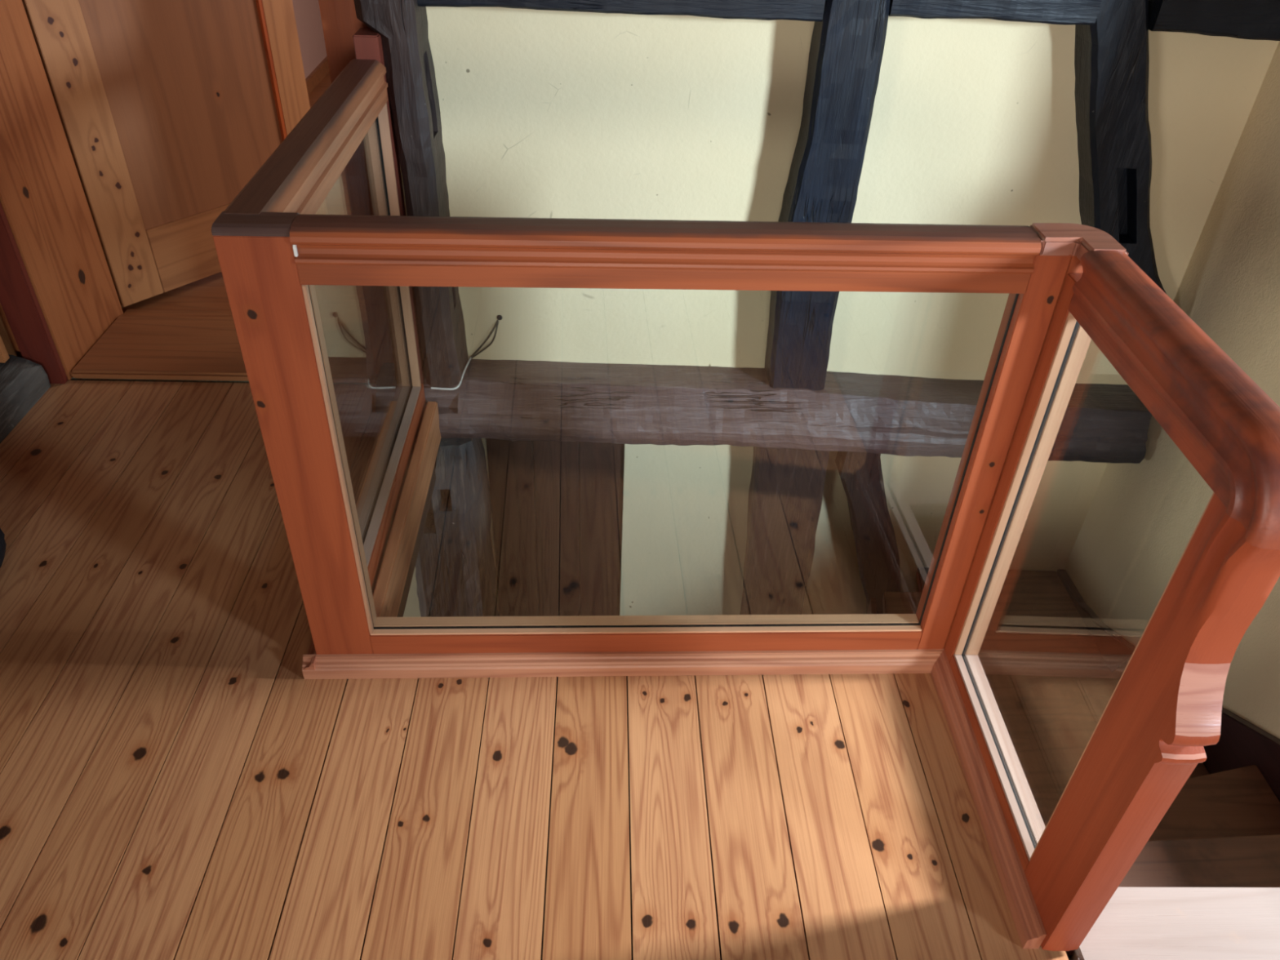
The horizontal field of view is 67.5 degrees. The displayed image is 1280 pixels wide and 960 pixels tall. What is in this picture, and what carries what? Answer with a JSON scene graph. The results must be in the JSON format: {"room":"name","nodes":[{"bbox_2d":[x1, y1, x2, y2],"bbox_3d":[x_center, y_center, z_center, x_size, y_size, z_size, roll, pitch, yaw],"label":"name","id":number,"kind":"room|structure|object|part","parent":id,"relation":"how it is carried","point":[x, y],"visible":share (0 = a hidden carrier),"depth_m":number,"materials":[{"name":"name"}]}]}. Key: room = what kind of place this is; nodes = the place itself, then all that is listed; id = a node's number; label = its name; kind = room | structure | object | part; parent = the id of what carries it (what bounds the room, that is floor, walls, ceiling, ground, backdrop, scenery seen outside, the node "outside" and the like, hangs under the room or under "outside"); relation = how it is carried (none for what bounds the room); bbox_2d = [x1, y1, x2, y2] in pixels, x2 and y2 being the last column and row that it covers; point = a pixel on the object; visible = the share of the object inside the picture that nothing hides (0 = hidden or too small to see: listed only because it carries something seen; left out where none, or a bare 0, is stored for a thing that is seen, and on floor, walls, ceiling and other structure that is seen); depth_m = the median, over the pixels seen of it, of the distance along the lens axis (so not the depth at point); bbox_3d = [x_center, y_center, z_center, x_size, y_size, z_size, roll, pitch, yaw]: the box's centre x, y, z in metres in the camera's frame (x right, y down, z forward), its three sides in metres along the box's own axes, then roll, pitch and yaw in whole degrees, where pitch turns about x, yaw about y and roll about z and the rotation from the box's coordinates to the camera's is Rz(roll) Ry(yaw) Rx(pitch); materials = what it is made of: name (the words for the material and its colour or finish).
{"room":"stair landing","nodes":[
{"label":"stair landing","id":0,"kind":"room"},
{"bbox_2d":[0,302,22,358],"bbox_3d":[-1.985,-1.266,2.503,0.305,2.540,0.445,1,37,-2],"label":"wall","id":1,"kind":"structure","parent":0,"point":[10,343],"depth_m":2.86,"materials":[{"name":"orange wood"}]},
{"bbox_2d":[0,354,50,443],"bbox_3d":[-1.871,0.616,1.631,0.243,0.123,3.145,1,37,-2],"label":"beam","id":2,"kind":"structure","parent":1,"relation":"attached to","point":[24,382],"depth_m":2.79,"materials":[{"name":"grey wood"}]},
{"bbox_2d":[0,335,9,362],"bbox_3d":[-1.912,-0.363,2.416,0.145,0.496,0.642,1,37,-2],"label":"wooden rack","id":3,"kind":"object","parent":2,"relation":"on","point":[4,357],"visible":1,"depth_m":2.79,"materials":[{"name":"brown wood"}]},
{"bbox_2d":[0,0,123,379],"bbox_3d":[-1.780,-1.251,2.502,0.103,2.050,0.415,1,37,-2],"label":"trim","id":4,"kind":"structure","parent":1,"relation":"attached to","point":[43,201],"depth_m":2.82,"materials":[{"name":"orange wood"}]},
{"bbox_2d":[22,0,328,306],"bbox_3d":[-1.479,-1.593,2.958,0.044,1.996,0.868,26,43,28],"label":"door","id":5,"kind":"structure","parent":1,"relation":"in","point":[167,109],"depth_m":3.18,"materials":[{"name":"brown wood"}]},
{"bbox_3d":[-1.470,-1.634,2.941,0.022,1.630,0.601,26,43,28],"label":"panel","id":6,"kind":"part","parent":5,"relation":"part of","materials":[{"name":"brown wood"}]},
{"bbox_3d":[-1.502,-0.895,3.502,0.040,0.228,0.599,26,43,28],"label":"rail","id":7,"kind":"part","parent":5,"relation":"part of","materials":[{"name":"brown wood"}]},
{"bbox_2d":[121,71,366,313],"bbox_3d":[-0.830,-1.726,4.963,3.100,0.098,3.970,1,37,-2],"label":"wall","id":8,"kind":"structure","parent":0,"point":[209,293],"depth_m":3.46,"materials":[{"name":"brown wood"}]},
{"bbox_2d":[292,0,326,78],"bbox_3d":[-2.015,-2.656,4.219,0.350,2.400,3.970,1,37,-2],"label":"wall","id":9,"kind":"structure","parent":0,"point":[307,12],"depth_m":5.49,"materials":[{"name":"paint"}]},
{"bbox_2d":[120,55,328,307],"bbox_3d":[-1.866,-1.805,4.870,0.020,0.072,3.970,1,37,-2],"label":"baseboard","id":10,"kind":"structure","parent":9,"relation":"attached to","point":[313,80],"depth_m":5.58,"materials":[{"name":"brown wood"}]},
{"bbox_2d":[0,380,1068,959],"bbox_3d":[0.688,1.892,0.391,5.350,0.240,6.900,1,37,-2],"label":"floor","id":11,"kind":"structure","parent":0,"point":[175,784],"depth_m":1.86,"materials":[{"name":"brown wood"}]},
{"bbox_2d":[0,528,6,567],"bbox_3d":[-1.589,0.189,2.203,0.202,0.131,0.311,1,37,-2],"label":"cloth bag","id":12,"kind":"object","parent":11,"relation":"on","point":[2,543],"visible":1,"depth_m":2.25,"materials":[{"name":"black fabric"}]},
{"bbox_2d":[211,27,1279,951],"bbox_3d":[-0.060,0.038,1.921,2.150,1.295,0.952,24,42,26],"label":"balustrade","id":13,"kind":"object","parent":11,"relation":"on","point":[1068,286],"visible":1,"depth_m":1.59,"materials":[{"name":"red wood"}]},
{"bbox_3d":[-0.636,-0.670,1.915,0.084,0.092,0.953,1,37,-2],"label":"handrail","id":14,"kind":"part","parent":13,"relation":"part of","materials":[{"name":"brown wood"}]},
{"bbox_3d":[-0.708,0.338,2.125,0.027,0.048,0.226,0,37,-3],"label":"moulding","id":15,"kind":"part","parent":13,"relation":"part of","materials":[{"name":"brown wood"}]},
{"bbox_3d":[-0.660,-0.645,2.579,0.058,1.043,0.081,1,37,-2],"label":"post","id":16,"kind":"part","parent":13,"relation":"part of","materials":[{"name":"brown wood"}]},
{"bbox_3d":[-0.665,0.040,2.467,0.073,0.088,0.964,1,37,-2],"label":"rail","id":17,"kind":"part","parent":13,"relation":"part of","materials":[{"name":"red wood"}]},
{"bbox_3d":[-0.023,0.400,2.082,1.390,0.048,0.027,0,37,-3],"label":"moulding","id":18,"kind":"part","parent":13,"relation":"part of","materials":[{"name":"brown wood"}]},
{"bbox_3d":[0.019,0.349,2.097,1.184,0.090,0.055,0,37,-3],"label":"rail","id":19,"kind":"part","parent":13,"relation":"part of","materials":[{"name":"red wood"}]},
{"bbox_3d":[0.050,-0.366,1.555,1.184,0.097,0.073,0,37,-3],"label":"handrail","id":20,"kind":"part","parent":13,"relation":"part of","materials":[{"name":"brown wood"}]},
{"bbox_3d":[0.662,0.586,1.874,0.027,0.048,0.642,1,37,-2],"label":"moulding","id":21,"kind":"part","parent":13,"relation":"part of","materials":[{"name":"brown wood"}]},
{"bbox_3d":[0.703,0.549,1.891,0.055,0.064,0.487,1,37,-2],"label":"rail","id":22,"kind":"part","parent":13,"relation":"part of","materials":[{"name":"red wood"}]},
{"bbox_3d":[0.713,0.002,1.869,0.055,0.963,0.055,0,37,-3],"label":"corner post","id":23,"kind":"part","parent":13,"relation":"part of","materials":[{"name":"red wood"}]},
{"bbox_3d":[0.735,-0.141,1.301,0.072,0.106,0.592,1,37,-2],"label":"handrail","id":24,"kind":"part","parent":13,"relation":"part of","materials":[{"name":"brown wood"}]},
{"bbox_2d":[67,6,1279,617],"bbox_3d":[-0.218,-0.291,3.269,3.610,4.900,0.466,2,37,-1],"label":"wall","id":25,"kind":"structure","parent":0,"point":[544,113],"depth_m":2.63,"materials":[{"name":"yellow paint"}]},
{"bbox_2d":[0,201,67,383],"bbox_3d":[-1.777,-1.117,2.326,0.098,2.050,0.024,1,37,-2],"label":"trim","id":26,"kind":"structure","parent":25,"relation":"attached to","point":[20,304],"depth_m":2.79,"materials":[{"name":"brown wood"}]},
{"bbox_2d":[70,315,377,382],"bbox_3d":[-1.292,-0.430,3.119,0.938,0.029,0.379,1,37,-2],"label":"threshold","id":27,"kind":"object","parent":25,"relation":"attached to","point":[134,347],"depth_m":3.07,"materials":[{"name":"brown wood"}]},
{"bbox_2d":[122,309,367,319],"bbox_3d":[-1.299,-0.519,3.332,0.940,0.115,0.063,1,37,-2],"label":"trim","id":28,"kind":"structure","parent":25,"relation":"attached to","point":[128,312],"depth_m":3.30,"materials":[{"name":"brown wood"}]},
{"bbox_2d":[318,0,394,379],"bbox_3d":[-0.734,-1.244,2.552,0.112,2.050,0.455,1,37,-2],"label":"post","id":29,"kind":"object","parent":25,"relation":"attached to","point":[340,22],"depth_m":2.58,"materials":[{"name":"orange wood"}]},
{"bbox_2d":[415,437,499,617],"bbox_3d":[-0.689,0.787,3.763,0.314,2.356,0.168,1,37,-2],"label":"timber post","id":30,"kind":"object","parent":25,"relation":"attached to","point":[455,571],"visible":0.21,"depth_m":3.25,"materials":[{"name":"grey wood"}]},
{"bbox_2d":[431,315,502,390],"bbox_3d":[-0.526,-0.388,2.864,0.088,0.157,0.268,24,42,26],"label":"cable","id":31,"kind":"object","parent":25,"relation":"hanging from","point":[499,317],"visible":1,"depth_m":2.90,"materials":[{"name":"white plastic"}]},
{"bbox_3d":[-0.542,-0.318,2.886,0.068,0.019,0.204,18,40,20],"label":"cord","id":32,"kind":"part","parent":31,"relation":"part of","materials":[{"name":"white plastic"}]},
{"bbox_2d":[486,438,624,616],"bbox_3d":[-0.314,0.655,3.796,0.458,2.350,0.033,2,37,-1],"label":"board panel","id":33,"kind":"object","parent":25,"relation":"attached to","point":[557,515],"visible":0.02,"depth_m":3.40,"materials":[{"name":"brown wood"}]},
{"bbox_2d":[417,0,825,21],"bbox_3d":[-0.043,-1.218,2.261,0.963,0.200,0.122,2,37,-1],"label":"beam","id":34,"kind":"structure","parent":25,"relation":"attached to","point":[764,10],"depth_m":2.27,"materials":[{"name":"black wood"}]},
{"bbox_2d":[375,359,1151,463],"bbox_3d":[0.381,-0.216,2.975,2.342,0.212,0.235,2,37,-1],"label":"beam","id":35,"kind":"structure","parent":25,"relation":"attached to","point":[509,400],"depth_m":2.89,"materials":[{"name":"grey wood"}]},
{"bbox_2d":[353,0,468,386],"bbox_3d":[-0.581,-1.210,2.235,0.176,2.212,0.184,1,37,-2],"label":"timber post","id":36,"kind":"object","parent":35,"relation":"on","point":[402,25],"visible":0.83,"depth_m":2.44,"materials":[{"name":"brown wood"}]},
{"bbox_2d":[764,0,890,390],"bbox_3d":[0.505,-1.190,2.273,0.191,2.215,0.138,1,37,-2],"label":"timber post","id":37,"kind":"object","parent":35,"relation":"on","point":[846,48],"visible":0.8,"depth_m":2.47,"materials":[{"name":"black wood"}]},
{"bbox_2d":[739,446,829,614],"bbox_3d":[0.464,0.786,3.791,0.271,2.400,0.110,1,37,-2],"label":"timber post","id":38,"kind":"object","parent":25,"relation":"attached to","point":[786,491],"visible":0.36,"depth_m":3.26,"materials":[{"name":"brown wood"}]},
{"bbox_2d":[835,451,901,613],"bbox_3d":[0.814,0.713,3.733,0.382,2.210,0.113,1,37,-2],"label":"brace","id":39,"kind":"object","parent":25,"relation":"attached to","point":[860,473],"visible":0.3,"depth_m":3.25,"materials":[{"name":"brown wood"}]},
{"bbox_2d":[888,0,1102,25],"bbox_3d":[0.843,-1.197,2.272,0.491,0.185,0.121,2,37,-1],"label":"beam","id":40,"kind":"structure","parent":25,"relation":"attached to","point":[1046,11],"depth_m":2.27,"materials":[{"name":"black wood"}]},
{"bbox_2d":[1074,0,1166,293],"bbox_3d":[1.178,-1.222,2.256,1.008,2.100,0.115,2,37,-1],"label":"timber post","id":41,"kind":"object","parent":25,"relation":"attached to","point":[1112,56],"visible":0.66,"depth_m":2.44,"materials":[{"name":"black wood"}]},
{"bbox_2d":[1148,0,1279,40],"bbox_3d":[1.420,-1.171,2.288,0.380,0.207,0.122,2,37,-1],"label":"beam","id":42,"kind":"structure","parent":25,"relation":"attached to","point":[1251,20],"depth_m":2.27,"materials":[{"name":"black wood"}]},
{"bbox_2d":[1064,40,1279,738],"bbox_3d":[1.699,0.507,2.323,0.207,4.900,2.600,1,37,-2],"label":"wall","id":43,"kind":"structure","parent":0,"point":[1140,519],"depth_m":2.64,"materials":[{"name":"paint"}]},
{"bbox_2d":[866,567,1279,959],"bbox_3d":[1.005,1.084,2.592,1.141,1.610,2.355,1,37,-2],"label":"staircase","id":44,"kind":"structure","parent":43,"relation":"attached to","point":[1205,885],"depth_m":2.36,"materials":[{"name":"brown wood"}]}
]}

